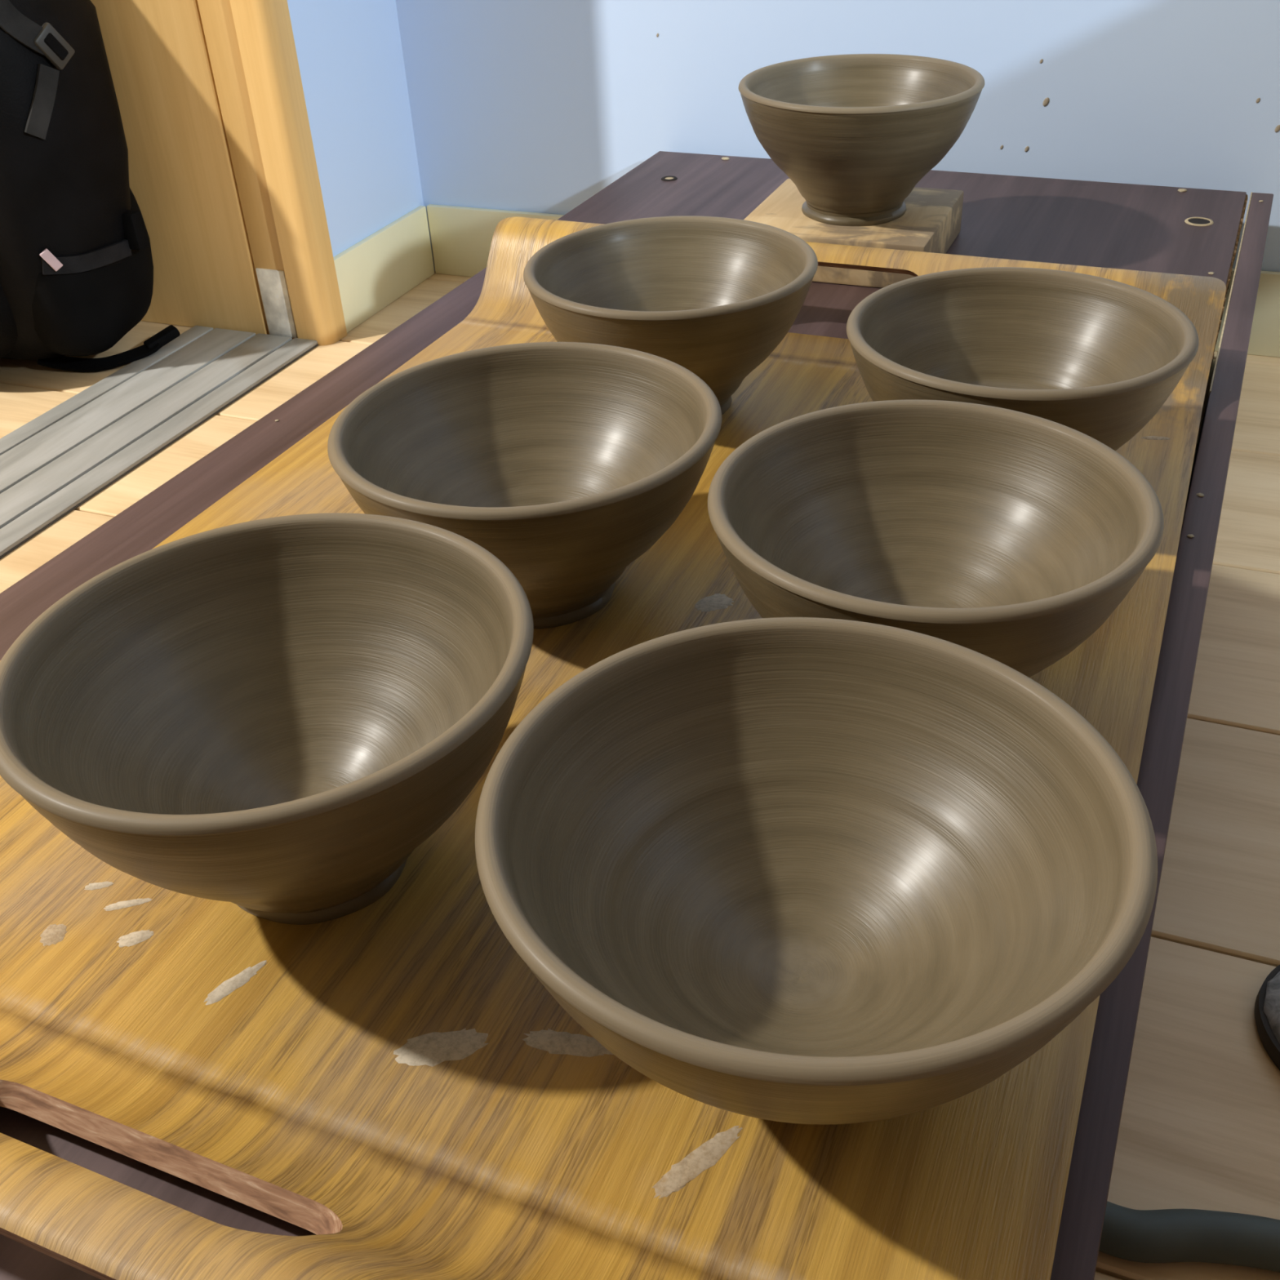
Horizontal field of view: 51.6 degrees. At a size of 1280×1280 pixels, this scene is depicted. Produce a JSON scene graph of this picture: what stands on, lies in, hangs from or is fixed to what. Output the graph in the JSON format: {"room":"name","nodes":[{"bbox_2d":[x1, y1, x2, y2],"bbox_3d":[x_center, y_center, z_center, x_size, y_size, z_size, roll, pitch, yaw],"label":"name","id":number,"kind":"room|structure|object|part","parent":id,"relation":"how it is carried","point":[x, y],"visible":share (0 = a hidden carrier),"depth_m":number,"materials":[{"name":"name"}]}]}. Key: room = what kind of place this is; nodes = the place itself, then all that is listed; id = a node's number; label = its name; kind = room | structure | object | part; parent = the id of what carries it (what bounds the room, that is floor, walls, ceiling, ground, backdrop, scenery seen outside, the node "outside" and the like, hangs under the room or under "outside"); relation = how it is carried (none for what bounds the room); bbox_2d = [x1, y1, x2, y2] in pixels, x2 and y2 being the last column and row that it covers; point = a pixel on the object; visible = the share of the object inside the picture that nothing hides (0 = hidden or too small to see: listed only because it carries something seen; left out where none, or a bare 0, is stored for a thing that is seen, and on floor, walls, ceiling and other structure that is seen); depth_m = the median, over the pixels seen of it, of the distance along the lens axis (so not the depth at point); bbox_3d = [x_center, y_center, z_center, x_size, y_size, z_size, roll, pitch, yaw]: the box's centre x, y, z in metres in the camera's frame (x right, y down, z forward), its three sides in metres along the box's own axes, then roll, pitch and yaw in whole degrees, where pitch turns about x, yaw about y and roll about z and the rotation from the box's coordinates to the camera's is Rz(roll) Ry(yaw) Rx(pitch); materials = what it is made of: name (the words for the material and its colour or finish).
{"room":"craft workshop","nodes":[
{"label":"craft workshop","id":0,"kind":"room"},
{"bbox_2d":[287,0,423,257],"bbox_3d":[-0.298,-1.292,0.465,0.054,2.421,0.156,11,37,19],"label":"wall","id":1,"kind":"structure","parent":0,"point":[349,52],"depth_m":1.06,"materials":[{"name":"blue paint"}]},
{"bbox_2d":[333,205,434,333],"bbox_3d":[-0.218,-0.316,1.124,0.006,0.061,0.152,11,37,19],"label":"baseboard","id":2,"kind":"structure","parent":1,"relation":"attached to","point":[384,266],"depth_m":1.12,"materials":[{"name":"beige paint"}]},
{"bbox_2d":[0,271,1279,1279],"bbox_3d":[0.123,0.603,-0.148,6.600,0.030,2.844,11,37,19],"label":"floor","id":3,"kind":"structure","parent":0,"point":[1199,1127],"depth_m":0.56,"materials":[{"name":"brown wood"}]},
{"bbox_2d":[0,0,180,372],"bbox_3d":[-0.542,-0.440,0.942,0.316,0.501,0.205,12,37,21],"label":"backpack","id":4,"kind":"object","parent":3,"relation":"on","point":[77,265],"visible":1,"depth_m":0.96,"materials":[{"name":"black fabric"}]},
{"bbox_2d":[0,325,318,559],"bbox_3d":[-0.789,0.433,0.140,0.124,0.004,2.528,11,37,19],"label":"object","id":5,"kind":"structure","parent":3,"relation":"on","point":[51,465],"depth_m":0.96,"materials":[{"name":"grey wood"}]},
{"bbox_2d":[0,151,1273,1279],"bbox_3d":[-0.038,0.053,0.523,0.450,0.122,1.300,12,37,21],"label":"table","id":6,"kind":"object","parent":3,"relation":"on","point":[1188,231],"visible":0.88,"depth_m":0.64,"materials":[{"name":"laminate"}]},
{"bbox_2d":[0,216,1226,1279],"bbox_3d":[-0.012,-0.031,0.496,0.393,0.047,0.600,11,37,20],"label":"serving tray","id":7,"kind":"object","parent":6,"relation":"on","point":[389,1081],"visible":0.41,"depth_m":0.33,"materials":[{"name":"brown wood"}]},
{"bbox_2d":[0,512,533,924],"bbox_3d":[-0.097,0.033,0.372,0.141,0.078,0.142,10,37,18],"label":"clay bowl","id":8,"kind":"object","parent":7,"relation":"on","point":[268,717],"visible":1,"depth_m":0.38,"materials":[{"name":"clay"}]},
{"bbox_2d":[327,342,721,628],"bbox_3d":[-0.039,-0.050,0.492,0.143,0.072,0.144,20,41,29],"label":"clay bowl","id":9,"kind":"object","parent":7,"relation":"on","point":[566,463],"visible":0.83,"depth_m":0.51,"materials":[{"name":"clay"}]},
{"bbox_2d":[523,215,817,414],"bbox_3d":[0.015,-0.144,0.625,0.134,0.071,0.134,8,36,16],"label":"clay bowl","id":10,"kind":"object","parent":7,"relation":"on","point":[713,297],"visible":0.75,"depth_m":0.63,"materials":[{"name":"clay"}]},
{"bbox_2d":[475,617,1157,1124],"bbox_3d":[0.039,0.066,0.316,0.148,0.075,0.148,-1,35,3],"label":"clay bowl","id":11,"kind":"object","parent":7,"relation":"on","point":[800,870],"visible":1,"depth_m":0.33,"materials":[{"name":"ceramic"}]},
{"bbox_2d":[707,400,1164,677],"bbox_3d":[0.092,-0.016,0.432,0.138,0.073,0.139,13,38,22],"label":"clay bowl","id":12,"kind":"object","parent":7,"relation":"on","point":[1009,537],"visible":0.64,"depth_m":0.45,"materials":[{"name":"clay"}]},
{"bbox_2d":[846,266,1199,450],"bbox_3d":[0.151,-0.095,0.542,0.134,0.072,0.133,-15,36,-17],"label":"clay bowl","id":13,"kind":"object","parent":7,"relation":"on","point":[1098,357],"visible":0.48,"depth_m":0.56,"materials":[{"name":"clay"}]},
{"bbox_2d":[744,178,964,288],"bbox_3d":[0.131,-0.255,0.825,0.117,0.027,0.113,11,37,20],"label":"wood block","id":14,"kind":"object","parent":6,"relation":"on","point":[931,222],"visible":0.58,"depth_m":0.79,"materials":[{"name":"brown wood"}]},
{"bbox_2d":[737,53,984,226],"bbox_3d":[0.130,-0.296,0.794,0.142,0.076,0.142,-11,35,-11],"label":"clay bowl","id":15,"kind":"object","parent":14,"relation":"on","point":[855,135],"visible":1,"depth_m":0.77,"materials":[{"name":"clay"}]},
{"bbox_3d":[0.162,0.097,0.446,0.014,0.121,1.300,12,37,21],"label":"panel","id":16,"kind":"part","parent":6,"relation":"part of","materials":[{"name":"laminate"}]},
{"bbox_2d":[1098,1200,1279,1272],"bbox_3d":[0.262,0.212,0.364,0.272,0.015,0.042,17,40,27],"label":"hose","id":17,"kind":"object","parent":3,"relation":"on","point":[1164,1235],"visible":0.88,"depth_m":0.41,"materials":[{"name":"black rubber"}]},
{"bbox_2d":[1254,964,1279,1070],"bbox_3d":[0.342,0.137,0.418,0.263,0.070,0.091,14,38,23],"label":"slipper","id":18,"kind":"object","parent":3,"relation":"on","point":[1267,1004],"visible":1,"depth_m":0.48,"materials":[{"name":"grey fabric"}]},
{"bbox_2d":[395,0,1279,271],"bbox_3d":[1.670,-0.975,-0.149,4.300,2.421,0.056,11,37,19],"label":"wall","id":19,"kind":"structure","parent":0,"point":[538,106],"depth_m":0.97,"materials":[{"name":"paint"}]},
{"bbox_2d":[426,204,1279,357],"bbox_3d":[1.759,0.018,0.483,4.200,0.061,0.006,11,37,19],"label":"baseboard","id":20,"kind":"structure","parent":19,"relation":"attached to","point":[461,237],"depth_m":1.15,"materials":[{"name":"beige paint"}]},
{"bbox_3d":[-1.446,-2.238,0.278,2.394,0.550,0.082,11,37,19],"label":"wall","id":21,"kind":"structure","parent":0,"visible":0},
{"bbox_2d":[90,0,346,345],"bbox_3d":[-1.388,-1.242,0.964,2.402,1.871,0.086,11,37,19],"label":"door","id":22,"kind":"structure","parent":21,"relation":"in","point":[224,183],"depth_m":1.01,"materials":[{"name":"brown wood"}]},
{"bbox_3d":[-0.292,-0.271,1.067,0.027,0.056,0.002,11,37,19],"label":"guide plate","id":23,"kind":"part","parent":22,"relation":"part of","materials":[{"name":"silver metal"}]},
{"bbox_3d":[-0.301,-1.013,0.547,0.030,1.871,0.026,11,37,19],"label":"jamb post","id":24,"kind":"part","parent":22,"relation":"part of","materials":[{"name":"brown wood"}]}
]}

